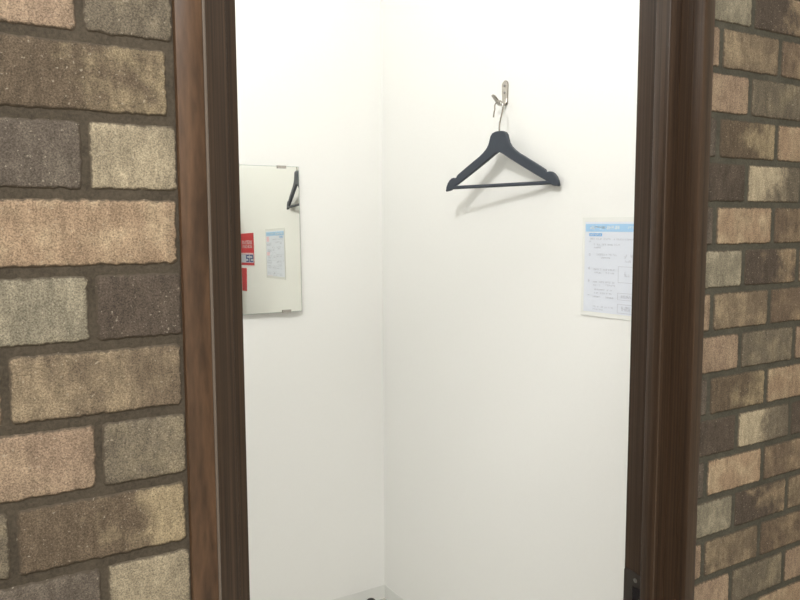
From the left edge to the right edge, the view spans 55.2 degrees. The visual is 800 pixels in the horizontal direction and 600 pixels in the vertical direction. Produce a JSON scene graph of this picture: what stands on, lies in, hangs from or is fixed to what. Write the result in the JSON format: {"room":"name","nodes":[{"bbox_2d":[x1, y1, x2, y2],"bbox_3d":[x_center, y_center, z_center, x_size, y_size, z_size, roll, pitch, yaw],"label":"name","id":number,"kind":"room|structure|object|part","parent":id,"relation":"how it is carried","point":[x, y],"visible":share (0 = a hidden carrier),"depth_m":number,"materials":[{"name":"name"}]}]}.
{"room":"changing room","nodes":[
{"label":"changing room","id":0,"kind":"room"},
{"bbox_2d":[235,0,384,599],"bbox_3d":[-0.766,-0.142,2.587,1.600,2.810,0.060,-4,7,-31],"label":"wall","id":1,"kind":"structure","parent":0,"point":[309,71],"depth_m":2.85,"materials":[{"name":"white paint"}]},
{"bbox_2d":[239,165,301,314],"bbox_3d":[-0.519,-0.210,2.688,0.359,0.525,0.020,-4,6,-31],"label":"wall mirror","id":2,"kind":"object","parent":1,"relation":"attached to","point":[269,195],"visible":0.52,"depth_m":2.71,"materials":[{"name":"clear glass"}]},
{"bbox_2d":[333,585,384,599],"bbox_3d":[-0.744,1.231,2.699,1.600,0.057,0.001,-4,7,-31],"label":"baseboard","id":3,"kind":"structure","parent":1,"relation":"attached to","point":[378,593],"depth_m":3.07,"materials":[{"name":"white plastic"}]},
{"bbox_2d":[0,0,799,599],"bbox_3d":[-0.129,0.032,0.840,3.850,2.810,0.040,-4,7,-31],"label":"wall","id":4,"kind":"structure","parent":0,"point":[94,482],"depth_m":0.74,"materials":[{"name":"brick"}]},
{"bbox_2d":[172,0,715,599],"bbox_3d":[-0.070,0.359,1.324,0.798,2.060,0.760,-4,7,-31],"label":"door frame","id":5,"kind":"structure","parent":4,"relation":"in","point":[676,43],"depth_m":1.14,"materials":[{"name":"brown wood"}]},
{"bbox_3d":[-0.205,0.412,0.810,0.027,2.060,0.020,-4,7,-31],"label":"casing","id":6,"kind":"part","parent":5,"relation":"part of","materials":[{"name":"brown wood"}]},
{"bbox_3d":[0.394,0.530,1.303,0.002,0.144,0.036,-4,7,-31],"label":"strike plate","id":7,"kind":"part","parent":5,"relation":"part of","materials":[{"name":"metal"}]},
{"bbox_3d":[0.454,0.369,1.212,0.023,2.060,0.020,-4,7,-31],"label":"casing","id":8,"kind":"part","parent":5,"relation":"part of","materials":[{"name":"brown wood"}]},
{"bbox_2d":[381,0,639,599],"bbox_3d":[0.407,-0.114,2.264,0.060,2.810,1.840,-4,7,-31],"label":"wall","id":9,"kind":"structure","parent":0,"point":[506,405],"depth_m":2.36,"materials":[{"name":"white paint"}]},
{"bbox_2d":[384,585,403,599],"bbox_3d":[0.402,1.260,2.361,0.001,0.057,1.775,-4,7,-31],"label":"baseboard","id":10,"kind":"structure","parent":9,"relation":"attached to","point":[389,594],"depth_m":3.07,"materials":[{"name":"white plastic"}]},
{"bbox_2d":[491,80,508,105],"bbox_3d":[0.293,-0.619,2.284,0.055,0.077,0.030,-4,7,-31],"label":"coat hook","id":11,"kind":"object","parent":9,"relation":"attached to","point":[505,85],"visible":0.91,"depth_m":2.29,"materials":[{"name":"silver metal"}]},
{"bbox_2d":[446,100,559,191],"bbox_3d":[0.294,-0.459,2.262,0.012,0.259,0.447,-5,8,-40],"label":"clothes hanger","id":12,"kind":"object","parent":11,"relation":"hanging from","point":[499,141],"visible":1,"depth_m":2.25,"materials":[{"name":"grey plastic"}]},
{"bbox_3d":[0.316,-0.622,2.298,0.004,0.074,0.030,-4,7,-31],"label":"plate","id":13,"kind":"part","parent":11,"relation":"part of","materials":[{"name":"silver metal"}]},
{"bbox_2d":[581,217,633,320],"bbox_3d":[0.564,-0.079,1.948,0.002,0.262,0.280,-4,7,-31],"label":"notice","id":14,"kind":"object","parent":9,"relation":"attached to","point":[607,242],"visible":0.6,"depth_m":1.99,"materials":[{"name":"white paper"}]}
]}

